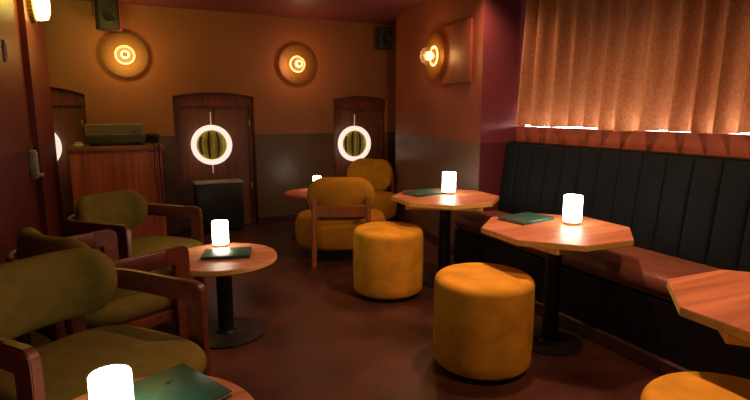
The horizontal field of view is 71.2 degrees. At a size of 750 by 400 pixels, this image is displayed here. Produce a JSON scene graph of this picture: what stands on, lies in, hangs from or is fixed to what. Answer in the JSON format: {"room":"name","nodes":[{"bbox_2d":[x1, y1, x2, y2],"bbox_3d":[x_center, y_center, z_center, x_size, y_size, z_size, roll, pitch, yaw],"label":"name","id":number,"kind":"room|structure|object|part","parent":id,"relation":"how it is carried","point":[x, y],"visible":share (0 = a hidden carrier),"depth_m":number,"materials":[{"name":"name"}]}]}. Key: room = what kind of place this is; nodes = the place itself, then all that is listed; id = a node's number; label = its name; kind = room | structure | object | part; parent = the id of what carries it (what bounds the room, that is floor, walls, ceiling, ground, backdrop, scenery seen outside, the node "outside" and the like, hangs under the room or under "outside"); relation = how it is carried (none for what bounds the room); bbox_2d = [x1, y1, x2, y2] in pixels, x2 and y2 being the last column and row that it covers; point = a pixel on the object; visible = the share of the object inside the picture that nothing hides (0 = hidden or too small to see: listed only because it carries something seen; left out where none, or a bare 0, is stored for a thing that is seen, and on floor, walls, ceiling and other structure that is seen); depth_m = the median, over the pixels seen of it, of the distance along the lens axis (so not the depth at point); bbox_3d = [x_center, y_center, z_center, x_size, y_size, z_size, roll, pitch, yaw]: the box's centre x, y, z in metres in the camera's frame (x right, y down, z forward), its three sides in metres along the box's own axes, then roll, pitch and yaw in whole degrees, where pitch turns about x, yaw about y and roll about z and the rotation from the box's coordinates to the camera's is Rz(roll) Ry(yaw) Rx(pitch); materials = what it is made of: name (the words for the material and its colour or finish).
{"room":"cocktail bar lounge","nodes":[
{"label":"cocktail bar lounge","id":0,"kind":"room"},
{"bbox_2d":[0,0,64,264],"bbox_3d":[-1.348,-0.056,1.148,0.148,2.630,9.620,-5,11,-25],"label":"wall","id":1,"kind":"structure","parent":0,"point":[26,115],"depth_m":4.15,"materials":[{"name":"paint"}]},
{"bbox_2d":[2,40,7,61],"bbox_3d":[-2.522,-1.016,3.576,0.022,0.150,0.024,-5,11,-25],"label":"wall plate","id":2,"kind":"object","parent":1,"relation":"attached to","point":[4,44],"visible":1,"depth_m":3.57,"materials":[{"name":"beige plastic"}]},
{"bbox_2d":[28,143,43,178],"bbox_3d":[-2.752,-0.319,4.256,0.085,0.290,0.120,-5,11,-25],"label":"wall box","id":3,"kind":"object","parent":1,"relation":"attached to","point":[32,154],"visible":1,"depth_m":4.21,"materials":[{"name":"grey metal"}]},
{"bbox_3d":[-2.770,-0.288,4.252,0.045,0.230,0.120,-5,11,-25],"label":"casing","id":4,"kind":"part","parent":3,"relation":"part of","materials":[{"name":"grey metal"}]},
{"bbox_2d":[26,0,49,22],"bbox_3d":[-2.909,-1.735,4.537,0.145,0.390,0.390,-5,11,-25],"label":"light","id":5,"kind":"object","parent":1,"relation":"attached to","point":[38,10],"visible":1,"depth_m":4.45,"materials":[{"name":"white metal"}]},
{"bbox_2d":[43,0,395,232],"bbox_3d":[-1.970,-0.966,6.569,5.350,2.630,0.320,-5,11,-25],"label":"wall","id":6,"kind":"structure","parent":0,"point":[191,51],"depth_m":6.43,"materials":[{"name":"paint"}]},
{"bbox_2d":[50,87,87,236],"bbox_3d":[-3.624,-0.377,5.815,0.834,1.716,0.075,-5,11,-25],"label":"door","id":7,"kind":"structure","parent":6,"relation":"in","point":[68,107],"depth_m":5.86,"materials":[{"name":"red wood"}]},
{"bbox_2d":[54,132,61,160],"bbox_3d":[-3.673,-0.599,5.681,0.484,0.744,0.150,-5,11,-25],"label":"ring light","id":8,"kind":"object","parent":7,"relation":"attached to","point":[57,140],"visible":0.05,"depth_m":5.71,"materials":[{"name":"white plastic"}]},
{"bbox_3d":[-3.624,-0.377,5.815,0.834,1.716,0.075,-5,11,-25],"label":"frame","id":9,"kind":"part","parent":7,"relation":"part of","materials":[{"name":"red wood"}]},
{"bbox_2d":[94,0,121,31],"bbox_3d":[-2.880,-1.989,5.627,0.225,0.330,0.285,-8,12,-39],"label":"loudspeaker","id":10,"kind":"object","parent":6,"relation":"attached to","point":[107,12],"visible":1,"depth_m":5.53,"materials":[{"name":"black plastic"}]},
{"bbox_2d":[99,0,118,27],"bbox_3d":[-2.805,-1.975,5.521,0.177,0.296,0.009,-8,12,-39],"label":"grille","id":11,"kind":"object","parent":10,"relation":"attached to","point":[108,9],"depth_m":5.52,"materials":[{"name":"grey metal"}]},
{"bbox_2d":[100,32,148,77],"bbox_3d":[-2.760,-1.605,5.786,0.490,0.490,0.203,-5,11,-25],"label":"wall light","id":12,"kind":"object","parent":6,"relation":"attached to","point":[123,54],"visible":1,"depth_m":5.82,"materials":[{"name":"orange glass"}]},
{"bbox_3d":[-2.759,-1.605,5.782,0.092,0.092,0.090,-5,11,-25],"label":"bulb","id":13,"kind":"part","parent":12,"relation":"part of","materials":[{"name":"white glass"}]},
{"bbox_2d":[172,93,256,229],"bbox_3d":[-1.996,-0.488,6.583,0.951,1.681,0.075,-5,11,-25],"label":"door","id":14,"kind":"structure","parent":6,"relation":"in","point":[233,113],"depth_m":6.53,"materials":[{"name":"red wood"}]},
{"bbox_3d":[-2.200,-0.394,6.523,0.426,1.513,0.025,-5,11,-25],"label":"panel","id":15,"kind":"part","parent":14,"relation":"part of","materials":[{"name":"brown wood"}]},
{"bbox_2d":[191,112,231,172],"bbox_3d":[-2.021,-0.707,6.461,0.484,0.744,0.150,-5,11,-25],"label":"ring light","id":16,"kind":"object","parent":14,"relation":"attached to","point":[210,144],"visible":1,"depth_m":6.40,"materials":[{"name":"white plastic"}]},
{"bbox_3d":[-1.810,-0.425,6.706,0.426,1.513,0.025,-5,11,-25],"label":"panel","id":17,"kind":"part","parent":14,"relation":"part of","materials":[{"name":"brown wood"}]},
{"bbox_2d":[259,213,298,224],"bbox_3d":[-1.032,0.233,7.033,1.057,0.110,0.018,-5,11,-25],"label":"baseboard","id":18,"kind":"structure","parent":6,"relation":"attached to","point":[285,218],"depth_m":6.91,"materials":[{"name":"paint"}]},
{"bbox_2d":[279,44,315,83],"bbox_3d":[-0.968,-1.722,6.631,0.490,0.490,0.203,-5,11,-25],"label":"wall light","id":19,"kind":"object","parent":6,"relation":"attached to","point":[297,64],"visible":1,"depth_m":6.67,"materials":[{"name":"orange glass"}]},
{"bbox_3d":[-0.967,-1.722,6.628,0.092,0.092,0.090,-5,11,-25],"label":"bulb","id":20,"kind":"part","parent":19,"relation":"part of","materials":[{"name":"white glass"}]},
{"bbox_2d":[333,96,384,176],"bbox_3d":[-0.239,-0.617,7.410,0.804,1.661,0.075,-5,11,-25],"label":"door","id":21,"kind":"structure","parent":6,"relation":"in","point":[368,111],"depth_m":7.33,"materials":[{"name":"red wood"}]},
{"bbox_3d":[-0.409,-0.526,7.365,0.352,1.493,0.025,-5,11,-25],"label":"panel","id":22,"kind":"part","parent":21,"relation":"part of","materials":[{"name":"brown wood"}]},
{"bbox_2d":[338,114,370,160],"bbox_3d":[-0.304,-0.810,7.272,0.484,0.744,0.150,-5,11,-25],"label":"ring light","id":23,"kind":"object","parent":21,"relation":"attached to","point":[354,142],"visible":1,"depth_m":7.21,"materials":[{"name":"white plastic"}]},
{"bbox_3d":[-0.086,-0.551,7.517,0.352,1.493,0.025,-5,11,-25],"label":"panel","id":24,"kind":"part","parent":21,"relation":"part of","materials":[{"name":"brown wood"}]},
{"bbox_2d":[376,27,391,49],"bbox_3d":[0.096,-2.160,7.037,0.170,0.280,0.285,-4,10,-21],"label":"loudspeaker","id":25,"kind":"object","parent":6,"relation":"attached to","point":[383,34],"visible":1,"depth_m":6.92,"materials":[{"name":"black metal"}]},
{"bbox_2d":[381,28,390,47],"bbox_3d":[0.144,-2.143,6.916,0.142,0.246,0.009,-4,10,-21],"label":"grille","id":26,"kind":"object","parent":25,"relation":"attached to","point":[385,32],"depth_m":6.91,"materials":[{"name":"grey metal"}]},
{"bbox_2d":[82,0,429,24],"bbox_3d":[0.314,-1.605,2.128,5.800,0.100,10.400,-5,11,-25],"label":"ceiling","id":27,"kind":"structure","parent":0,"point":[385,12],"depth_m":5.94,"materials":[{"name":"paint"}]},
{"bbox_3d":[2.020,-1.714,3.170,0.024,0.030,3.320,-5,11,-25],"label":"rail","id":28,"kind":"object","parent":27,"relation":"attached to","visible":0},
{"bbox_2d":[516,0,749,133],"bbox_3d":[2.003,-1.062,3.280,0.178,1.288,3.238,-5,11,-25],"label":"curtain","id":29,"kind":"object","parent":28,"relation":"hanging from","point":[615,65],"visible":1,"depth_m":3.67,"materials":[{"name":"fabric"}]},
{"bbox_2d":[30,218,662,399],"bbox_3d":[0.314,1.088,2.580,5.800,0.100,10.400,-5,11,-25],"label":"floor","id":30,"kind":"structure","parent":0,"point":[321,339],"depth_m":3.23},
{"bbox_2d":[6,227,189,345],"bbox_3d":[-1.550,0.538,3.035,0.778,0.834,0.868,6,11,33],"label":"armchair","id":31,"kind":"object","parent":30,"relation":"on","point":[127,307],"visible":0.45,"depth_m":2.84,"materials":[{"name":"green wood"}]},
{"bbox_3d":[-1.923,0.646,2.853,0.070,0.681,0.046,6,11,33],"label":"leg","id":32,"kind":"part","parent":31,"relation":"part of","materials":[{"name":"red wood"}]},
{"bbox_3d":[-1.710,0.326,2.757,0.639,0.324,0.215,6,11,33],"label":"backrest","id":33,"kind":"part","parent":31,"relation":"part of","materials":[{"name":"green fabric"}]},
{"bbox_3d":[-1.591,0.683,2.633,0.070,0.681,0.046,6,11,33],"label":"leg","id":34,"kind":"part","parent":31,"relation":"part of","materials":[{"name":"red wood"}]},
{"bbox_3d":[-1.633,0.327,2.875,0.776,0.098,0.570,6,11,33],"label":"arm rail","id":35,"kind":"part","parent":31,"relation":"part of","materials":[{"name":"red wood"}]},
{"bbox_3d":[-1.584,0.659,3.004,0.702,0.065,0.570,6,11,33],"label":"seat frame","id":36,"kind":"part","parent":31,"relation":"part of","materials":[{"name":"red wood"}]},
{"bbox_3d":[-1.740,0.541,3.421,0.038,0.700,0.150,6,11,33],"label":"leg","id":37,"kind":"part","parent":31,"relation":"part of","materials":[{"name":"red wood"}]},
{"bbox_3d":[-1.517,0.541,3.086,0.690,0.150,0.750,6,11,33],"label":"seat","id":38,"kind":"part","parent":31,"relation":"part of","materials":[{"name":"green fabric"}]},
{"bbox_3d":[-1.126,0.609,3.014,0.038,0.700,0.150,6,11,33],"label":"leg","id":39,"kind":"part","parent":31,"relation":"part of","materials":[{"name":"red wood"}]},
{"bbox_2d":[0,248,210,399],"bbox_3d":[-1.180,0.683,2.172,0.868,0.834,0.778,5,11,26],"label":"armchair","id":40,"kind":"object","parent":30,"relation":"on","point":[43,290],"visible":0.91,"depth_m":2.24,"materials":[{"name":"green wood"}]},
{"bbox_3d":[-1.155,0.819,1.764,0.150,0.700,0.038,5,11,26],"label":"leg","id":41,"kind":"part","parent":40,"relation":"part of","materials":[{"name":"red wood"}]},
{"bbox_3d":[-1.439,0.410,2.255,0.215,0.324,0.639,5,11,26],"label":"backrest","id":42,"kind":"part","parent":40,"relation":"part of","materials":[{"name":"green fabric"}]},
{"bbox_3d":[-1.427,0.701,2.523,0.046,0.681,0.070,5,11,26],"label":"leg","id":43,"kind":"part","parent":40,"relation":"part of","materials":[{"name":"red wood"}]},
{"bbox_3d":[-1.314,0.441,2.197,0.570,0.098,0.776,5,11,26],"label":"arm rail","id":44,"kind":"part","parent":40,"relation":"part of","materials":[{"name":"red wood"}]},
{"bbox_3d":[-1.127,0.699,2.148,0.750,0.150,0.690,5,11,26],"label":"seat","id":45,"kind":"part","parent":40,"relation":"part of","materials":[{"name":"green fabric"}]},
{"bbox_3d":[-0.830,0.709,2.420,0.150,0.700,0.038,5,11,26],"label":"leg","id":46,"kind":"part","parent":40,"relation":"part of","materials":[{"name":"red wood"}]},
{"bbox_2d":[66,143,166,236],"bbox_3d":[-2.789,-0.052,5.742,0.910,1.100,0.520,-5,11,-25],"label":"cabinet","id":47,"kind":"object","parent":30,"relation":"on","point":[88,170],"depth_m":5.50,"materials":[{"name":"brown wood"}]},
{"bbox_2d":[73,142,83,146],"bbox_3d":[-3.036,-0.570,5.368,0.090,0.046,0.070,-5,11,-25],"label":"box","id":48,"kind":"object","parent":47,"relation":"on","point":[77,144],"visible":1,"depth_m":5.34,"materials":[{"name":"plastic"}]},
{"bbox_2d":[85,124,143,145],"bbox_3d":[-2.794,-0.705,5.642,0.550,0.222,0.362,-5,11,-25],"label":"turntable","id":49,"kind":"object","parent":47,"relation":"on","point":[134,136],"visible":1,"depth_m":5.51,"materials":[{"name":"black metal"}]},
{"bbox_3d":[-2.848,-0.713,5.614,0.304,0.017,0.304,-5,11,-25],"label":"platter","id":50,"kind":"part","parent":49,"relation":"part of","materials":[{"name":"silver metal"}]},
{"bbox_2d":[66,143,163,151],"bbox_3d":[-2.789,-0.572,5.655,0.910,0.045,0.520,-5,11,-25],"label":"countertop","id":51,"kind":"structure","parent":47,"relation":"on","point":[124,146],"depth_m":5.46,"materials":[{"name":"brown wood"}]},
{"bbox_2d":[145,132,163,203],"bbox_3d":[-2.400,-0.308,5.731,0.154,0.852,0.291,-5,11,-25],"label":"cable bundle","id":52,"kind":"object","parent":47,"relation":"hanging from","point":[154,138],"visible":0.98,"depth_m":5.67,"materials":[{"name":"black rubber"}]},
{"bbox_2d":[66,190,206,289],"bbox_3d":[-1.787,0.377,3.993,0.868,0.834,0.778,4,10,20],"label":"armchair","id":53,"kind":"object","parent":30,"relation":"on","point":[121,211],"visible":0.62,"depth_m":4.05,"materials":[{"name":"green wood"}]},
{"bbox_3d":[-2.058,0.109,4.049,0.215,0.324,0.639,4,10,20],"label":"backrest","id":54,"kind":"part","parent":53,"relation":"part of","materials":[{"name":"green fabric"}]},
{"bbox_3d":[-1.720,0.512,3.590,0.150,0.700,0.038,4,10,20],"label":"leg","id":55,"kind":"part","parent":53,"relation":"part of","materials":[{"name":"red wood"}]},
{"bbox_3d":[-1.927,0.138,4.005,0.570,0.098,0.776,4,10,20],"label":"arm rail","id":56,"kind":"part","parent":53,"relation":"part of","materials":[{"name":"red wood"}]},
{"bbox_3d":[-1.732,0.392,3.974,0.750,0.150,0.690,4,10,20],"label":"seat","id":57,"kind":"part","parent":53,"relation":"part of","materials":[{"name":"green fabric"}]},
{"bbox_3d":[-1.463,0.398,4.274,0.150,0.700,0.038,4,10,20],"label":"leg","id":58,"kind":"part","parent":53,"relation":"part of","materials":[{"name":"red wood"}]},
{"bbox_2d":[72,375,253,399],"bbox_3d":[-0.689,0.937,1.577,0.690,0.530,0.690,-5,11,-25],"label":"round table","id":59,"kind":"object","parent":30,"relation":"on","point":[237,393],"visible":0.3,"depth_m":1.74,"materials":[{"name":"brown wood"}]},
{"bbox_2d":[87,364,133,399],"bbox_3d":[-0.758,0.586,1.512,0.114,0.183,0.114,-5,11,-25],"label":"table lamp","id":60,"kind":"object","parent":59,"relation":"on","point":[111,382],"visible":1,"depth_m":1.48,"materials":[{"name":"white glass"}]},
{"bbox_2d":[98,377,120,382],"bbox_3d":[-0.758,0.529,1.503,0.096,0.005,0.096,-5,11,-25],"label":"diffuser","id":61,"kind":"object","parent":60,"relation":"attached to","point":[100,379],"depth_m":1.53,"materials":[{"name":"white"}]},
{"bbox_2d":[133,363,231,399],"bbox_3d":[-0.653,0.631,1.727,0.300,0.024,0.219,8,12,39],"label":"menu","id":62,"kind":"object","parent":59,"relation":"on","point":[181,381],"visible":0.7,"depth_m":1.73,"materials":[{"name":"green leather"}]},
{"bbox_2d":[192,178,244,231],"bbox_3d":[-1.923,0.069,6.466,0.570,0.622,0.263,-5,11,-25],"label":"base cabinet","id":63,"kind":"object","parent":30,"relation":"on","point":[218,199],"visible":0.78,"depth_m":6.35,"materials":[{"name":"black wood"}]},
{"bbox_2d":[167,243,276,348],"bbox_3d":[-0.988,0.623,3.446,0.690,0.530,0.690,-5,11,-25],"label":"round table","id":64,"kind":"object","parent":30,"relation":"on","point":[227,331],"visible":0.77,"depth_m":3.40,"materials":[{"name":"brown wood"}]},
{"bbox_2d":[211,220,228,247],"bbox_3d":[-1.072,0.233,3.632,0.110,0.177,0.110,-5,11,-25],"label":"table lamp","id":65,"kind":"object","parent":64,"relation":"on","point":[220,236],"visible":1,"depth_m":3.59,"materials":[{"name":"white glass"}]},
{"bbox_2d":[201,246,251,259],"bbox_3d":[-0.965,0.347,3.420,0.300,0.022,0.219,-2,10,-10],"label":"menu","id":66,"kind":"object","parent":64,"relation":"on","point":[229,252],"visible":1,"depth_m":3.37,"materials":[{"name":"green leather"}]},
{"bbox_2d":[285,188,308,239],"bbox_3d":[-0.751,0.168,6.157,0.600,0.530,0.600,-5,11,-25],"label":"round table","id":67,"kind":"object","parent":30,"relation":"on","point":[297,193],"visible":0.23,"depth_m":6.03,"materials":[{"name":"red wood"}]},
{"bbox_2d":[295,177,385,267],"bbox_3d":[-0.347,0.150,5.338,0.940,0.841,0.908,-1,10,-4],"label":"lounge chair","id":68,"kind":"object","parent":30,"relation":"on","point":[337,206],"visible":0.84,"depth_m":5.03,"materials":[{"name":"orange fabric"}]},
{"bbox_3d":[-0.575,0.307,4.951,0.058,0.660,0.130,-1,10,-4],"label":"post","id":69,"kind":"part","parent":68,"relation":"part of","materials":[{"name":"brown wood"}]},
{"bbox_3d":[-0.352,0.276,5.423,0.940,0.320,0.780,-1,10,-4],"label":"seat","id":70,"kind":"part","parent":68,"relation":"part of","materials":[{"name":"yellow fabric"}]},
{"bbox_3d":[-0.329,-0.019,5.064,0.672,0.417,0.192,-1,10,-4],"label":"backrest","id":71,"kind":"part","parent":68,"relation":"part of","materials":[{"name":"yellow fabric"}]},
{"bbox_3d":[-0.060,0.300,4.989,0.058,0.660,0.130,-1,10,-4],"label":"post","id":72,"kind":"part","parent":68,"relation":"part of","materials":[{"name":"brown wood"}]},
{"bbox_2d":[347,158,396,220],"bbox_3d":[-0.164,-0.093,6.785,0.940,0.841,0.908,5,11,27],"label":"lounge chair","id":73,"kind":"object","parent":30,"relation":"on","point":[379,172],"visible":0.42,"depth_m":6.83,"materials":[{"name":"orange fabric"}]},
{"bbox_3d":[-0.052,-0.338,6.962,0.672,0.417,0.192,5,11,27],"label":"backrest","id":74,"kind":"part","parent":73,"relation":"part of","materials":[{"name":"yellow fabric"}]},
{"bbox_3d":[-0.194,0.052,6.753,0.940,0.320,0.780,5,11,27],"label":"seat","id":75,"kind":"part","parent":73,"relation":"part of","materials":[{"name":"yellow fabric"}]},
{"bbox_3d":[0.245,-0.041,7.022,0.058,0.660,0.130,5,11,27],"label":"post","id":76,"kind":"part","parent":73,"relation":"part of","materials":[{"name":"brown wood"}]},
{"bbox_2d":[353,221,422,301],"bbox_3d":[0.106,0.483,4.243,0.566,0.541,0.566,5,11,30],"label":"stool","id":77,"kind":"object","parent":30,"relation":"on","point":[387,255],"visible":1,"depth_m":4.01,"materials":[{"name":"fabric"}]},
{"bbox_2d":[391,188,498,287],"bbox_3d":[0.594,0.336,4.487,0.861,0.750,0.861,-5,11,-25],"label":"table","id":78,"kind":"object","parent":30,"relation":"on","point":[462,200],"visible":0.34,"depth_m":4.38,"materials":[{"name":"brown wood"}]},
{"bbox_2d":[402,189,443,196],"bbox_3d":[0.414,-0.063,4.534,0.300,0.022,0.219,-7,12,-37],"label":"menu","id":79,"kind":"object","parent":78,"relation":"on","point":[421,192],"visible":1,"depth_m":4.48,"materials":[{"name":"green leather"}]},
{"bbox_2d":[442,172,455,194],"bbox_3d":[0.641,-0.147,4.541,0.116,0.187,0.116,-5,11,-25],"label":"table lamp","id":80,"kind":"object","parent":78,"relation":"on","point":[448,178],"visible":1,"depth_m":4.50,"materials":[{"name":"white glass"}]},
{"bbox_2d":[433,262,534,382],"bbox_3d":[0.621,0.688,3.027,0.566,0.541,0.566,-5,11,-25],"label":"stool","id":81,"kind":"object","parent":30,"relation":"on","point":[483,313],"visible":1,"depth_m":2.80,"materials":[{"name":"fabric"}]},
{"bbox_2d":[481,214,633,355],"bbox_3d":[1.112,0.538,3.289,0.861,0.750,0.861,-5,11,-25],"label":"table","id":82,"kind":"object","parent":30,"relation":"on","point":[556,238],"visible":0.83,"depth_m":3.19,"materials":[{"name":"brown wood"}]},
{"bbox_2d":[497,212,553,224],"bbox_3d":[0.990,0.120,3.444,0.300,0.022,0.219,-6,11,-33],"label":"menu","id":83,"kind":"object","parent":82,"relation":"on","point":[525,218],"visible":1,"depth_m":3.41,"materials":[{"name":"green leather"}]},
{"bbox_2d":[563,194,582,225],"bbox_3d":[1.248,0.062,3.308,0.114,0.183,0.114,-5,11,-25],"label":"table lamp","id":84,"kind":"object","parent":82,"relation":"on","point":[573,203],"visible":1,"depth_m":3.27,"materials":[{"name":"white glass"}]},
{"bbox_2d":[450,141,749,379],"bbox_3d":[1.977,0.389,2.866,0.709,1.181,4.500,-5,11,-25],"label":"bench","id":85,"kind":"object","parent":30,"relation":"on","point":[686,214],"visible":0.88,"depth_m":3.37,"materials":[{"name":"brown leather"}]},
{"bbox_3d":[1.917,0.511,2.861,0.505,0.145,4.494,-5,11,-25],"label":"seat","id":86,"kind":"part","parent":85,"relation":"part of","materials":[{"name":"brown leather"}]},
{"bbox_3d":[2.188,0.122,2.923,0.167,0.652,4.500,-5,11,-25],"label":"backrest","id":87,"kind":"part","parent":85,"relation":"part of","materials":[{"name":"black leather"}]},
{"bbox_2d":[640,371,749,399],"bbox_3d":[1.138,0.916,1.669,0.566,0.541,0.566,-2,10,-10],"label":"stool","id":88,"kind":"object","parent":30,"relation":"on","point":[692,385],"visible":1,"depth_m":1.76,"materials":[{"name":"fabric"}]},
{"bbox_2d":[667,270,749,346],"bbox_3d":[1.569,0.758,1.974,0.861,0.750,0.861,-5,11,-25],"label":"table","id":89,"kind":"object","parent":30,"relation":"on","point":[719,300],"visible":1,"depth_m":1.97,"materials":[{"name":"brown wood"}]},
{"bbox_2d":[395,0,483,244],"bbox_3d":[0.807,-0.847,5.858,0.694,2.630,2.143,-5,11,-25],"label":"wall","id":90,"kind":"structure","parent":0,"point":[438,125],"depth_m":5.71,"materials":[{"name":"paint"}]},
{"bbox_2d":[394,214,454,255],"bbox_3d":[0.602,0.412,5.971,0.018,0.110,2.158,-3,10,-18],"label":"baseboard","id":91,"kind":"structure","parent":90,"relation":"attached to","point":[428,236],"depth_m":5.91,"materials":[{"name":"paint"}]},
{"bbox_2d":[424,31,443,79],"bbox_3d":[0.571,-1.498,5.448,0.203,0.490,0.490,-3,10,-18],"label":"wall light","id":92,"kind":"object","parent":90,"relation":"attached to","point":[434,48],"visible":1,"depth_m":5.44,"materials":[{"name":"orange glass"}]},
{"bbox_3d":[0.567,-1.498,5.447,0.090,0.092,0.092,-3,10,-18],"label":"bulb","id":93,"kind":"part","parent":92,"relation":"part of","materials":[{"name":"white glass"}]},
{"bbox_2d":[442,18,473,84],"bbox_3d":[0.793,-1.421,5.082,0.030,0.570,0.590,-3,10,-18],"label":"access panel","id":94,"kind":"object","parent":90,"relation":"attached to","point":[457,37],"visible":0.97,"depth_m":5.02,"materials":[{"name":"paint"}]},
{"bbox_2d":[477,0,526,211],"bbox_3d":[1.487,-0.703,5.002,1.174,2.630,0.015,-5,11,-25],"label":"wall","id":95,"kind":"structure","parent":0,"point":[504,20],"depth_m":4.77,"materials":[{"name":"paint"}]},
{"bbox_2d":[516,126,749,160],"bbox_3d":[3.201,-0.185,1.914,0.770,2.630,7.112,-5,11,-25],"label":"wall","id":96,"kind":"structure","parent":0,"point":[730,145],"depth_m":3.70,"materials":[{"name":"paint"}]},
{"bbox_2d":[525,125,749,133],"bbox_3d":[2.044,-0.473,3.575,0.020,0.010,2.950,-5,11,-25],"label":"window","id":97,"kind":"structure","parent":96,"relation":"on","point":[525,125],"depth_m":4.31,"materials":[{"name":"white"}]}
]}

